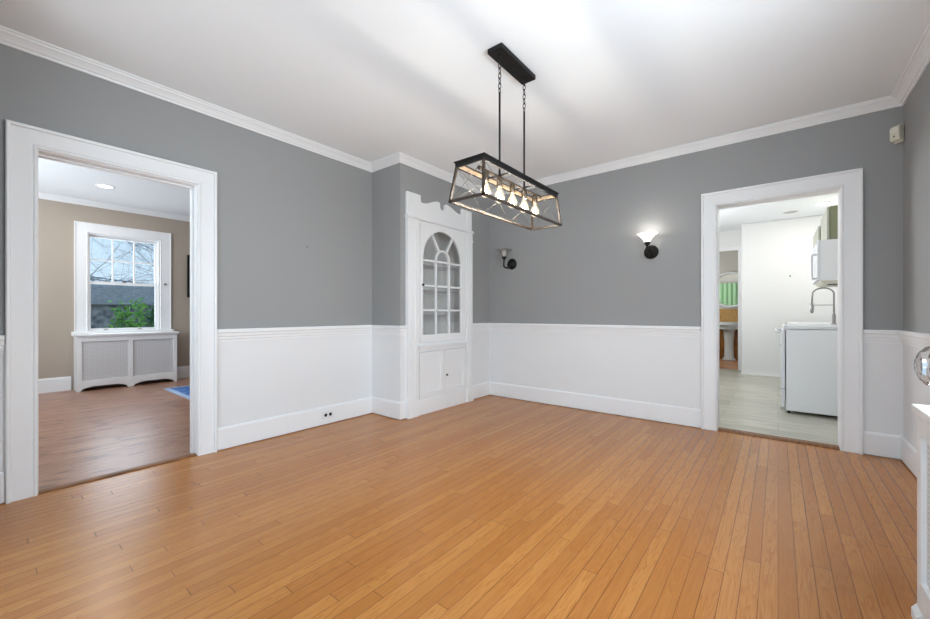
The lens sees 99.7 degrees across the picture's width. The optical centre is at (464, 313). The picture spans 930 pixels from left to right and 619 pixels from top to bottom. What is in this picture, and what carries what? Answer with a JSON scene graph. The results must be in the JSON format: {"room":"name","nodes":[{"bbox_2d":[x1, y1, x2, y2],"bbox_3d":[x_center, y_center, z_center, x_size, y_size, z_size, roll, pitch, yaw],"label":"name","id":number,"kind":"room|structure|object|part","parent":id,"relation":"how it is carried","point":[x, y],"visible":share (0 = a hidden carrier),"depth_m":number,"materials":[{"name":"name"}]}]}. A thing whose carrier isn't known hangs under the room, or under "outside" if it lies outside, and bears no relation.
{"room":"dining room","nodes":[
{"label":"dining room","id":0,"kind":"room"},
{"bbox_2d":[38,198,189,389],"bbox_3d":[-5.194,-0.265,5.779,0.170,2.630,6.050,0,0,39],"label":"wall","id":1,"kind":"structure","parent":0,"point":[56,219],"depth_m":5.34,"materials":[{"name":"beige paint"}]},
{"bbox_2d":[38,376,70,393],"bbox_3d":[-6.163,0.955,4.415,0.018,0.190,2.450,0,0,39],"label":"baseboard","id":2,"kind":"structure","parent":1,"relation":"attached to","point":[47,385],"depth_m":5.24,"materials":[{"name":"white paint"}]},
{"bbox_2d":[38,192,189,221],"bbox_3d":[-5.185,-1.544,5.599,0.070,0.069,5.520,0,0,39],"label":"crown molding","id":3,"kind":"structure","parent":1,"relation":"attached to","point":[41,195],"depth_m":5.66,"materials":[{"name":"white paint"}]},
{"bbox_2d":[71,221,173,333],"bbox_3d":[-5.090,-0.497,5.869,0.220,1.555,1.160,0,0,39],"label":"window","id":4,"kind":"structure","parent":1,"relation":"in","point":[83,231],"depth_m":5.78,"materials":[{"name":"white paint"}]},
{"bbox_3d":[-5.090,0.265,5.869,0.220,0.030,1.160,0,0,39],"label":"sill","id":5,"kind":"part","parent":4,"relation":"part of","materials":[{"name":"white paint"}]},
{"bbox_3d":[-5.120,-0.775,5.880,0.036,0.700,0.800,0,0,39],"label":"sash","id":6,"kind":"part","parent":4,"relation":"part of","materials":[{"name":"white paint"}]},
{"bbox_3d":[-5.089,-0.105,5.855,0.036,0.710,0.800,0,0,39],"label":"sash","id":7,"kind":"part","parent":4,"relation":"part of","materials":[{"name":"white paint"}]},
{"bbox_3d":[-5.116,-0.440,5.877,0.170,1.400,0.830,0,0,39],"label":"frame","id":8,"kind":"part","parent":4,"relation":"part of","materials":[{"name":"white paint"}]},
{"bbox_2d":[177,366,189,378],"bbox_3d":[-4.079,0.955,7.025,0.018,0.190,1.910,0,0,39],"label":"baseboard","id":9,"kind":"structure","parent":1,"relation":"attached to","point":[182,371],"depth_m":6.38,"materials":[{"name":"white paint"}]},
{"bbox_2d":[187,255,189,297],"bbox_3d":[-4.160,-0.605,6.844,0.116,0.690,1.195,0,0,39],"label":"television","id":10,"kind":"object","parent":1,"relation":"attached to","point":[188,256],"visible":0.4,"depth_m":6.35,"materials":[{"name":"black plastic"}]},
{"bbox_2d":[0,44,426,503],"bbox_3d":[-1.928,-0.255,3.078,0.145,2.610,5.905,0,0,39],"label":"wall","id":11,"kind":"structure","parent":0,"point":[294,223],"depth_m":3.23,"materials":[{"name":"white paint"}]},
{"bbox_2d":[0,472,4,502],"bbox_3d":[-2.602,0.960,2.106,0.015,0.163,0.165,0,0,39],"label":"baseboard","id":12,"kind":"structure","parent":11,"relation":"attached to","point":[2,475],"depth_m":2.16,"materials":[{"name":"white paint"}]},
{"bbox_2d":[0,335,4,352],"bbox_3d":[-2.593,0.170,2.099,0.037,0.100,0.165,0,0,39],"label":"trim rail","id":13,"kind":"object","parent":11,"relation":"attached to","point":[2,337],"visible":1,"depth_m":2.15,"materials":[{"name":"white paint"}]},
{"bbox_2d":[5,119,216,503],"bbox_3d":[-2.285,-0.013,2.631,0.213,2.125,1.044,0,0,39],"label":"door frame","id":14,"kind":"structure","parent":11,"relation":"in","point":[24,143],"depth_m":2.25,"materials":[{"name":"white paint"}]},
{"bbox_2d":[38,453,196,493],"bbox_3d":[-2.249,1.044,2.603,0.067,0.011,0.793,0,0,39],"label":"trim","id":15,"kind":"structure","parent":11,"relation":"attached to","point":[50,489],"depth_m":2.54,"materials":[{"name":"brown wood"}]},
{"bbox_2d":[322,410,332,418],"bbox_3d":[-1.300,0.959,3.719,0.006,0.070,0.114,0,0,39],"label":"wall outlet","id":16,"kind":"object","parent":11,"relation":"attached to","point":[327,414],"visible":1,"depth_m":3.71,"materials":[{"name":"white plastic"}]},
{"bbox_2d":[372,163,488,419],"bbox_3d":[-0.335,-0.255,4.606,0.438,2.610,1.529,0,0,39],"label":"wall","id":17,"kind":"structure","parent":0,"point":[390,184],"depth_m":4.06,"materials":[{"name":"white paint"}]},
{"bbox_2d":[217,397,405,449],"bbox_3d":[-1.244,0.960,3.456,0.453,0.163,1.544,0,0,39],"label":"baseboard","id":18,"kind":"structure","parent":17,"relation":"attached to","point":[237,434],"depth_m":3.52,"materials":[{"name":"white paint"}]},
{"bbox_2d":[217,325,407,341],"bbox_3d":[-1.236,0.170,3.449,0.475,0.100,1.544,0,0,39],"label":"trim rail","id":19,"kind":"object","parent":17,"relation":"attached to","point":[243,334],"visible":0.98,"depth_m":3.52,"materials":[{"name":"white paint"}]},
{"bbox_2d":[0,21,929,197],"bbox_3d":[0.241,-1.524,2.428,4.057,0.069,4.215,0,0,39],"label":"crown molding","id":20,"kind":"structure","parent":17,"relation":"attached to","point":[919,60],"depth_m":3.04,"materials":[{"name":"white paint"}]},
{"bbox_2d":[0,359,916,618],"bbox_3d":[0.174,1.090,5.747,8.700,0.080,12.700,0,0,39],"label":"floor","id":21,"kind":"structure","parent":0,"point":[488,506],"depth_m":2.01,"materials":[{"name":"brown wood"}]},
{"bbox_2d":[71,331,178,391],"bbox_3d":[-4.919,0.665,5.732,0.315,0.770,1.160,0,0,39],"label":"radiator cover","id":22,"kind":"object","parent":21,"relation":"on","point":[129,359],"visible":1,"depth_m":5.59,"materials":[{"name":"white paint"}]},
{"bbox_3d":[-5.275,0.677,5.319,0.273,0.745,0.020,0,0,39],"label":"panel","id":23,"kind":"part","parent":22,"relation":"part of","materials":[{"name":"white paint"}]},
{"bbox_2d":[82,340,128,380],"bbox_3d":[-4.991,0.642,5.450,0.004,0.545,0.504,0,0,39],"label":"grille","id":24,"kind":"object","parent":22,"relation":"attached to","point":[102,360],"depth_m":5.44,"materials":[{"name":"white metal"}]},
{"bbox_2d":[71,331,178,337],"bbox_3d":[-4.919,0.300,5.732,0.315,0.040,1.160,0,0,39],"label":"shelf","id":25,"kind":"object","parent":22,"relation":"attached to","point":[160,333],"depth_m":5.64,"materials":[{"name":"white paint"}]},
{"bbox_2d":[133,338,172,375],"bbox_3d":[-4.660,0.642,5.865,0.004,0.545,0.504,0,0,39],"label":"grille","id":26,"kind":"object","parent":22,"relation":"attached to","point":[151,356],"depth_m":5.85,"materials":[{"name":"white metal"}]},
{"bbox_2d":[164,385,189,399],"bbox_3d":[-2.616,1.044,5.506,2.360,0.010,2.060,0,0,39],"label":"area rug","id":27,"kind":"object","parent":21,"relation":"on","point":[184,391],"visible":0.14,"depth_m":5.29,"materials":[{"name":"blue fabric"}]},
{"bbox_2d":[405,191,473,418],"bbox_3d":[-0.389,-0.087,4.437,0.433,2.275,1.070,0,0,39],"label":"china cabinet","id":28,"kind":"object","parent":21,"relation":"on","point":[439,243],"visible":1,"depth_m":4.38,"materials":[{"name":"white paint"}]},
{"bbox_3d":[-0.357,0.642,4.195,0.028,0.479,0.375,0,0,39],"label":"cupboard door","id":29,"kind":"part","parent":28,"relation":"part of","materials":[{"name":"white paint"}]},
{"bbox_2d":[423,262,443,269],"bbox_3d":[-0.418,-0.541,4.467,0.315,0.018,0.840,0,0,39],"label":"shelf","id":30,"kind":"object","parent":28,"relation":"attached to","point":[426,266],"depth_m":4.53,"materials":[{"name":"white paint"}]},
{"bbox_2d":[423,288,444,291],"bbox_3d":[-0.418,-0.266,4.467,0.315,0.018,0.840,0,0,39],"label":"shelf","id":31,"kind":"object","parent":28,"relation":"attached to","point":[424,289],"depth_m":4.50,"materials":[{"name":"white paint"}]},
{"bbox_2d":[423,313,445,314],"bbox_3d":[-0.418,0.004,4.467,0.315,0.018,0.840,0,0,39],"label":"shelf","id":32,"kind":"object","parent":28,"relation":"attached to","point":[423,313],"depth_m":4.39,"materials":[{"name":"white paint"}]},
{"bbox_3d":[-0.244,-0.977,4.322,0.058,0.030,1.070,0,0,39],"label":"cornice","id":33,"kind":"part","parent":28,"relation":"part of","materials":[{"name":"white paint"}]},
{"bbox_3d":[-0.239,-0.315,4.342,0.026,1.234,0.737,0,0,39],"label":"glazed door","id":34,"kind":"part","parent":28,"relation":"part of","materials":[{"name":"white paint"}]},
{"bbox_3d":[-0.231,0.973,4.334,0.015,0.155,0.810,0,0,39],"label":"rail","id":35,"kind":"part","parent":28,"relation":"part of","materials":[{"name":"white paint"}]},
{"bbox_3d":[-0.255,-0.336,4.334,0.003,1.116,0.632,0,0,39],"label":"glass pane","id":36,"kind":"part","parent":28,"relation":"part of","materials":[{"name":"clear glass"}]},
{"bbox_3d":[-0.119,0.642,4.494,0.028,0.479,0.376,0,0,39],"label":"cupboard door","id":37,"kind":"part","parent":28,"relation":"part of","materials":[{"name":"white paint"}]},
{"bbox_2d":[719,322,737,360],"bbox_3d":[5.884,0.620,8.748,0.600,0.860,0.515,0,0,39],"label":"pedestal sink","id":38,"kind":"object","parent":21,"relation":"on","point":[728,328],"visible":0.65,"depth_m":8.72,"materials":[{"name":"white ceramic"}]},
{"bbox_2d":[719,322,737,329],"bbox_3d":[5.884,0.270,8.748,0.600,0.160,0.515,0,0,39],"label":"basin","id":39,"kind":"object","parent":38,"relation":"in","point":[722,325],"depth_m":8.59,"materials":[{"name":"white ceramic"}]},
{"bbox_2d":[775,324,837,415],"bbox_3d":[3.838,0.520,4.261,0.738,1.061,0.768,0,0,39],"label":"base cabinet","id":40,"kind":"object","parent":21,"relation":"on","point":[809,352],"visible":0.68,"depth_m":4.02,"materials":[{"name":"white"}]},
{"bbox_3d":[3.606,0.482,4.447,0.030,0.615,0.760,0,0,39],"label":"oven door","id":41,"kind":"part","parent":40,"relation":"part of","materials":[{"name":"white metal"}]},
{"bbox_3d":[3.606,0.895,4.447,0.030,0.190,0.760,0,0,39],"label":"drawer","id":42,"kind":"part","parent":40,"relation":"part of","materials":[{"name":"white ceramic"}]},
{"bbox_2d":[783,324,837,329],"bbox_3d":[3.867,0.145,4.238,0.665,0.038,0.768,0,0,39],"label":"cooktop","id":43,"kind":"object","parent":40,"relation":"in","point":[785,326],"depth_m":4.09,"materials":[{"name":"white ceramic"}]},
{"bbox_2d":[911,404,929,618],"bbox_3d":[1.343,0.682,0.831,0.338,0.735,1.125,0,0,39],"label":"radiator cover","id":44,"kind":"object","parent":21,"relation":"on","point":[921,609],"visible":1,"depth_m":1.31,"materials":[{"name":"white paint"}]},
{"bbox_2d":[911,404,929,426],"bbox_3d":[1.344,0.335,0.831,0.336,0.040,1.125,0,0,39],"label":"shelf","id":45,"kind":"object","parent":44,"relation":"attached to","point":[922,412],"depth_m":1.29,"materials":[{"name":"white paint"}]},
{"bbox_3d":[1.228,0.695,0.923,0.020,0.710,1.075,0,0,39],"label":"frame","id":46,"kind":"part","parent":44,"relation":"part of","materials":[{"name":"white paint"}]},
{"bbox_2d":[927,443,929,589],"bbox_3d":[1.394,0.660,1.121,0.004,0.510,0.494,0,0,39],"label":"grille","id":47,"kind":"object","parent":44,"relation":"attached to","point":[928,444],"depth_m":1.29,"materials":[{"name":"white metal"}]},
{"bbox_3d":[4.704,0.608,5.214,0.585,0.885,1.780,0,0,39],"label":"base cabinet","id":48,"kind":"object","parent":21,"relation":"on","visible":0},
{"bbox_2d":[786,322,837,324],"bbox_3d":[4.698,0.148,5.229,0.618,0.032,1.805,0,0,39],"label":"countertop","id":49,"kind":"structure","parent":48,"relation":"on","point":[828,323],"depth_m":5.17,"materials":[{"name":"white stone"}]},
{"bbox_2d":[810,287,836,323],"bbox_3d":[4.462,-0.097,4.883,0.251,0.459,0.055,0,0,39],"label":"kitchen faucet","id":50,"kind":"object","parent":49,"relation":"on","point":[811,304],"visible":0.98,"depth_m":4.83,"materials":[{"name":"silver metal"}]},
{"bbox_3d":[4.459,-0.163,4.885,0.220,0.327,0.018,0,0,39],"label":"spout","id":51,"kind":"part","parent":50,"relation":"part of","materials":[{"name":"silver metal"}]},
{"bbox_2d":[0,0,929,231],"bbox_3d":[-0.465,-1.610,4.946,8.700,0.100,10.650,0,0,39],"label":"ceiling","id":52,"kind":"structure","parent":0,"point":[367,80],"depth_m":2.49,"materials":[{"name":"white paint"}]},
{"bbox_2d":[95,184,114,188],"bbox_3d":[-4.462,-1.576,4.861,0.180,0.008,0.180,0,0,39],"label":"recessed light","id":53,"kind":"object","parent":52,"relation":"in","point":[98,185],"visible":1,"depth_m":4.87,"materials":[{"name":"white plastic"}]},
{"bbox_2d":[448,42,561,230],"bbox_3d":[0.291,-1.083,2.432,0.237,0.954,0.926,0,0,39],"label":"chandelier","id":54,"kind":"object","parent":52,"relation":"hanging from","point":[500,53],"visible":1,"depth_m":2.34,"materials":[{"name":"black metal"}]},
{"bbox_3d":[-0.064,-0.709,2.151,0.056,0.196,0.018,0,0,-20],"label":"corner post","id":55,"kind":"part","parent":54,"relation":"part of","materials":[{"name":"brown wood"}]},
{"bbox_3d":[0.096,-0.709,2.024,0.018,0.196,0.056,0,0,7],"label":"corner post","id":56,"kind":"part","parent":54,"relation":"part of","materials":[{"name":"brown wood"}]},
{"bbox_3d":[0.116,-0.700,2.213,0.060,0.091,0.060,0,0,39],"label":"bulb","id":57,"kind":"part","parent":54,"relation":"part of","materials":[{"name":"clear glass"}]},
{"bbox_2d":[485,170,488,181],"bbox_3d":[0.116,-0.776,2.213,0.036,0.062,0.036,0,0,39],"label":"socket","id":58,"kind":"object","parent":54,"relation":"attached to","point":[486,171],"depth_m":2.20,"materials":[{"name":"brown metal"}]},
{"bbox_3d":[0.205,-1.409,2.325,0.017,0.223,0.017,0,0,-6],"label":"chain","id":59,"kind":"part","parent":54,"relation":"part of","materials":[{"name":"black metal"}]},
{"bbox_3d":[0.205,-1.062,2.325,0.012,0.501,0.012,0,0,39],"label":"rod","id":60,"kind":"part","parent":54,"relation":"part of","materials":[{"name":"black metal"}]},
{"bbox_2d":[497,177,502,188],"bbox_3d":[0.205,-0.776,2.325,0.036,0.062,0.036,0,0,39],"label":"socket","id":61,"kind":"object","parent":54,"relation":"attached to","point":[499,179],"depth_m":2.31,"materials":[{"name":"brown metal"}]},
{"bbox_3d":[0.205,-0.700,2.325,0.060,0.091,0.060,0,0,39],"label":"bulb","id":62,"kind":"part","parent":54,"relation":"part of","materials":[{"name":"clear glass"}]},
{"bbox_3d":[0.291,-0.613,2.432,0.237,0.013,0.926,0,0,39],"label":"frame","id":63,"kind":"part","parent":54,"relation":"part of","materials":[{"name":"brown wood"}]},
{"bbox_3d":[0.294,-0.818,2.436,0.208,0.033,0.882,0,0,39],"label":"frame","id":64,"kind":"part","parent":54,"relation":"part of","materials":[{"name":"black metal"}]},
{"bbox_2d":[510,183,514,193],"bbox_3d":[0.295,-0.776,2.437,0.036,0.062,0.036,0,0,39],"label":"socket","id":65,"kind":"object","parent":54,"relation":"attached to","point":[512,185],"depth_m":2.42,"materials":[{"name":"brown metal"}]},
{"bbox_3d":[0.385,-1.062,2.549,0.012,0.501,0.012,0,0,39],"label":"rod","id":66,"kind":"part","parent":54,"relation":"part of","materials":[{"name":"black metal"}]},
{"bbox_2d":[521,189,526,199],"bbox_3d":[0.385,-0.776,2.549,0.036,0.062,0.036,0,0,39],"label":"socket","id":67,"kind":"object","parent":54,"relation":"attached to","point":[523,195],"depth_m":2.54,"materials":[{"name":"brown metal"}]},
{"bbox_3d":[0.385,-1.409,2.549,0.017,0.223,0.017,0,0,-6],"label":"chain","id":68,"kind":"part","parent":54,"relation":"part of","materials":[{"name":"black metal"}]},
{"bbox_3d":[0.489,-0.709,2.843,0.018,0.195,0.048,0,0,-4],"label":"corner post","id":69,"kind":"part","parent":54,"relation":"part of","materials":[{"name":"brown metal"}]},
{"bbox_2d":[532,194,536,203],"bbox_3d":[0.474,-0.776,2.661,0.036,0.062,0.036,0,0,39],"label":"socket","id":70,"kind":"object","parent":54,"relation":"attached to","point":[534,196],"depth_m":2.64,"materials":[{"name":"brown metal"}]},
{"bbox_3d":[0.648,-0.709,2.716,0.048,0.195,0.018,0,0,-9],"label":"corner post","id":71,"kind":"part","parent":54,"relation":"part of","materials":[{"name":"brown wood"}]},
{"bbox_2d":[782,210,798,213],"bbox_3d":[5.003,-1.556,6.025,0.200,0.008,0.200,0,0,39],"label":"recessed light","id":72,"kind":"object","parent":52,"relation":"in","point":[792,211],"visible":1,"depth_m":6.03,"materials":[{"name":"white plastic"}]},
{"bbox_2d":[814,202,829,204],"bbox_3d":[5.054,-1.556,5.549,0.170,0.008,0.170,0,0,39],"label":"recessed light","id":73,"kind":"object","parent":52,"relation":"in","point":[819,203],"visible":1,"depth_m":5.54,"materials":[{"name":"white plastic"}]},
{"bbox_2d":[489,106,902,459],"bbox_3d":[1.597,-0.255,4.131,4.340,2.610,0.140,0,0,39],"label":"wall","id":74,"kind":"structure","parent":0,"point":[593,268],"depth_m":3.86,"materials":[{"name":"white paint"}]},
{"bbox_2d":[496,248,516,269],"bbox_3d":[0.484,-0.659,4.782,0.209,0.234,0.232,0,0,39],"label":"wall sconce","id":75,"kind":"object","parent":74,"relation":"attached to","point":[511,264],"visible":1,"depth_m":4.78,"materials":[{"name":"black metal"}]},
{"bbox_3d":[0.476,-0.732,4.773,0.199,0.088,0.199,0,0,16],"label":"lamp shade","id":76,"kind":"part","parent":75,"relation":"part of","materials":[{"name":"clear glass"}]},
{"bbox_2d":[473,381,700,426],"bbox_3d":[1.113,0.960,4.172,2.367,0.163,0.401,0,0,39],"label":"baseboard","id":77,"kind":"structure","parent":74,"relation":"attached to","point":[645,410],"depth_m":4.17,"materials":[{"name":"white paint"}]},
{"bbox_2d":[473,323,700,337],"bbox_3d":[1.113,0.170,4.172,2.367,0.100,0.401,0,0,39],"label":"trim rail","id":78,"kind":"object","parent":74,"relation":"attached to","point":[671,331],"visible":0.89,"depth_m":4.17,"materials":[{"name":"white paint"}]},
{"bbox_2d":[636,231,658,258],"bbox_3d":[1.755,-0.652,3.773,0.209,0.234,0.222,0,0,39],"label":"wall sconce","id":79,"kind":"object","parent":74,"relation":"attached to","point":[650,252],"visible":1,"depth_m":3.76,"materials":[{"name":"white glass"}]},
{"bbox_3d":[1.751,-0.725,3.768,0.199,0.088,0.199,0,0,16],"label":"lamp shade","id":80,"kind":"part","parent":79,"relation":"part of","materials":[{"name":"white glass"}]},
{"bbox_3d":[1.780,-0.599,3.796,0.111,0.122,0.021,0,0,-45],"label":"arm","id":81,"kind":"part","parent":79,"relation":"part of","materials":[{"name":"black metal"}]},
{"bbox_2d":[718,427,839,449],"bbox_3d":[2.604,1.043,3.303,0.793,0.014,0.112,0,0,39],"label":"threshold","id":82,"kind":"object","parent":74,"relation":"attached to","point":[792,440],"depth_m":3.25,"materials":[{"name":"brown wood"}]},
{"bbox_2d":[701,168,862,454],"bbox_3d":[2.606,-0.018,3.304,1.042,2.136,0.174,0,0,39],"label":"door frame","id":83,"kind":"structure","parent":74,"relation":"in","point":[848,184],"depth_m":3.04,"materials":[{"name":"white paint"}]},
{"bbox_2d":[719,250,737,308],"bbox_3d":[5.998,-0.833,9.114,2.000,1.455,0.170,0,0,39],"label":"wall","id":84,"kind":"structure","parent":0,"point":[728,260],"depth_m":8.98,"materials":[{"name":"grey paint"}]},
{"bbox_2d":[719,272,737,307],"bbox_3d":[6.061,-0.540,8.937,0.823,0.823,0.086,0,0,39],"label":"round mirror","id":85,"kind":"object","parent":84,"relation":"attached to","point":[728,281],"visible":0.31,"depth_m":8.95,"materials":[{"name":"white mirror"}]},
{"bbox_2d":[719,309,737,359],"bbox_3d":[5.995,0.472,9.111,2.000,1.155,0.180,0,0,39],"label":"panelling","id":86,"kind":"object","parent":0,"point":[725,315],"visible":0.19,"depth_m":8.98,"materials":[{"name":"brown wood"}]},
{"bbox_2d":[719,229,740,251],"bbox_3d":[4.348,-0.255,7.674,2.020,2.610,0.480,0,0,39],"label":"wall","id":87,"kind":"structure","parent":0,"point":[730,238],"depth_m":7.36,"materials":[{"name":"white paint"}]},
{"bbox_2d":[719,246,740,369],"bbox_3d":[4.926,-0.100,7.379,0.490,2.300,0.020,0,0,39],"label":"door frame","id":88,"kind":"structure","parent":87,"relation":"in","point":[738,248],"depth_m":7.25,"materials":[{"name":"white paint"}]},
{"bbox_2d":[741,215,836,372],"bbox_3d":[5.404,-0.255,6.447,1.400,2.610,0.120,0,0,39],"label":"wall","id":89,"kind":"structure","parent":0,"point":[771,251],"depth_m":6.56,"materials":[{"name":"white paint"}]},
{"bbox_2d":[741,370,780,376],"bbox_3d":[5.287,1.015,6.445,1.220,0.070,0.030,0,0,39],"label":"baseboard","id":90,"kind":"structure","parent":89,"relation":"attached to","point":[750,372],"depth_m":6.65,"materials":[{"name":"white paint"}]},
{"bbox_2d":[837,62,929,448],"bbox_3d":[3.169,-0.255,2.685,0.198,2.610,8.550,0,0,39],"label":"wall","id":91,"kind":"structure","parent":0,"point":[916,109],"depth_m":2.56,"materials":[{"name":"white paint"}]},
{"bbox_2d":[813,226,820,247],"bbox_3d":[4.736,-0.910,5.048,0.333,0.329,0.900,0,0,39],"label":"upper cabinet","id":92,"kind":"object","parent":91,"relation":"attached to","point":[817,236],"visible":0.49,"depth_m":4.89,"materials":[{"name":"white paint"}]},
{"bbox_3d":[4.754,-0.911,5.321,0.020,0.322,0.438,0,0,39],"label":"door","id":93,"kind":"part","parent":92,"relation":"part of","materials":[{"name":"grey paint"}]},
{"bbox_3d":[4.474,-0.911,4.970,0.020,0.322,0.438,0,0,39],"label":"door","id":94,"kind":"part","parent":92,"relation":"part of","materials":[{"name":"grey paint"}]},
{"bbox_2d":[821,205,837,239],"bbox_3d":[4.003,-0.910,4.130,0.333,0.329,0.750,0,0,39],"label":"upper cabinet","id":95,"kind":"object","parent":91,"relation":"attached to","point":[829,221],"visible":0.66,"depth_m":3.92,"materials":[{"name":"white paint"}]},
{"bbox_3d":[3.998,-0.911,4.374,0.020,0.322,0.363,0,0,39],"label":"door","id":96,"kind":"part","parent":95,"relation":"part of","materials":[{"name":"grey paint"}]},
{"bbox_2d":[811,239,837,287],"bbox_3d":[3.954,-0.519,4.169,0.452,0.446,0.760,0,0,39],"label":"microwave","id":97,"kind":"object","parent":95,"relation":"attached to","point":[824,257],"visible":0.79,"depth_m":3.95,"materials":[{"name":"white metal"}]},
{"bbox_3d":[3.585,-0.480,4.028,0.051,0.269,0.020,0,0,39],"label":"handle","id":98,"kind":"part","parent":97,"relation":"part of","materials":[{"name":"white metal"}]},
{"bbox_3d":[3.825,-0.541,4.272,0.023,0.402,0.760,0,0,39],"label":"door","id":99,"kind":"part","parent":97,"relation":"part of","materials":[{"name":"white ceramic"}]},
{"bbox_3d":[3.764,-0.911,4.081,0.020,0.322,0.363,0,0,39],"label":"door","id":100,"kind":"part","parent":95,"relation":"part of","materials":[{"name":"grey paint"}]},
{"bbox_2d":[863,431,916,477],"bbox_3d":[2.400,0.960,2.045,0.205,0.163,2.120,0,0,39],"label":"baseboard","id":101,"kind":"structure","parent":91,"relation":"attached to","point":[881,444],"depth_m":2.83,"materials":[{"name":"white paint"}]},
{"bbox_2d":[863,330,929,348],"bbox_3d":[2.400,0.170,2.045,0.205,0.100,2.120,0,0,39],"label":"trim rail","id":102,"kind":"object","parent":91,"relation":"attached to","point":[910,338],"visible":1,"depth_m":2.81,"materials":[{"name":"white paint"}]},
{"bbox_2d":[890,123,903,143],"bbox_3d":[3.087,-1.284,2.803,0.054,0.124,0.058,0,0,-6],"label":"sensor","id":103,"kind":"object","parent":91,"relation":"attached to","point":[896,132],"visible":1,"depth_m":2.79,"materials":[{"name":"beige plastic"}]},
{"bbox_3d":[-1.118,-0.255,0.726,4.057,2.610,0.140,0,0,39],"label":"wall","id":104,"kind":"structure","parent":0,"visible":0},
{"bbox_2d":[913,346,929,385],"bbox_3d":[0.423,0.029,0.206,0.106,2.018,0.960,0,0,39],"label":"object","id":105,"kind":"structure","parent":104,"relation":"in","point":[921,364],"depth_m":0.53,"materials":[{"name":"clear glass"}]},
{"bbox_3d":[-13.502,1.600,13.340,22.250,0.100,32.000,0,0,39],"label":"floor","id":106,"kind":"structure","parent":0,"visible":0},
{"bbox_2d":[105,318,128,327],"bbox_3d":[-6.660,0.817,7.478,0.551,1.467,0.553,0,0,39],"label":"shrub","id":107,"kind":"object","parent":106,"relation":"on","point":[120,325],"visible":0.03,"depth_m":7.56,"materials":[{"name":"green plant"}]},
{"bbox_2d":[90,237,153,283],"bbox_3d":[-13.325,-5.872,17.537,13.613,17.104,16.962,0,0,-40],"label":"bare tree","id":108,"kind":"object","parent":106,"relation":"on","point":[91,276],"visible":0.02,"depth_m":14.52,"materials":[{"name":"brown plant"}]},
{"bbox_2d":[91,284,154,328],"bbox_3d":[-8.051,0.445,8.988,0.800,2.210,16.000,0,0,39],"label":"wall","id":109,"kind":"structure","parent":106,"relation":"on","point":[101,315],"depth_m":8.72,"materials":[{"name":"stone"}]},
{"bbox_2d":[93,240,153,283],"bbox_3d":[-20.275,-5.718,26.271,13.468,15.228,17.513,0,0,28],"label":"bare tree","id":110,"kind":"object","parent":106,"relation":"on","point":[93,240],"visible":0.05,"depth_m":24.92,"materials":[{"name":"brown plant"}]},
{"bbox_2d":[103,297,153,327],"bbox_3d":[-7.054,0.596,8.280,0.885,1.910,0.652,0,0,7],"label":"shrub","id":111,"kind":"object","parent":106,"relation":"on","point":[122,316],"visible":0.32,"depth_m":8.17,"materials":[{"name":"green plant"}]},
{"bbox_3d":[-7.010,0.649,8.231,0.383,1.805,0.359,0,0,39],"label":"stem","id":112,"kind":"part","parent":111,"relation":"part of","materials":[{"name":"green plant"}]},
{"bbox_2d":[140,302,154,326],"bbox_3d":[-6.932,0.581,8.834,0.673,1.940,0.740,0,0,-15],"label":"shrub","id":113,"kind":"object","parent":106,"relation":"on","point":[151,318],"visible":0.09,"depth_m":8.71,"materials":[{"name":"green plant"}]}
]}

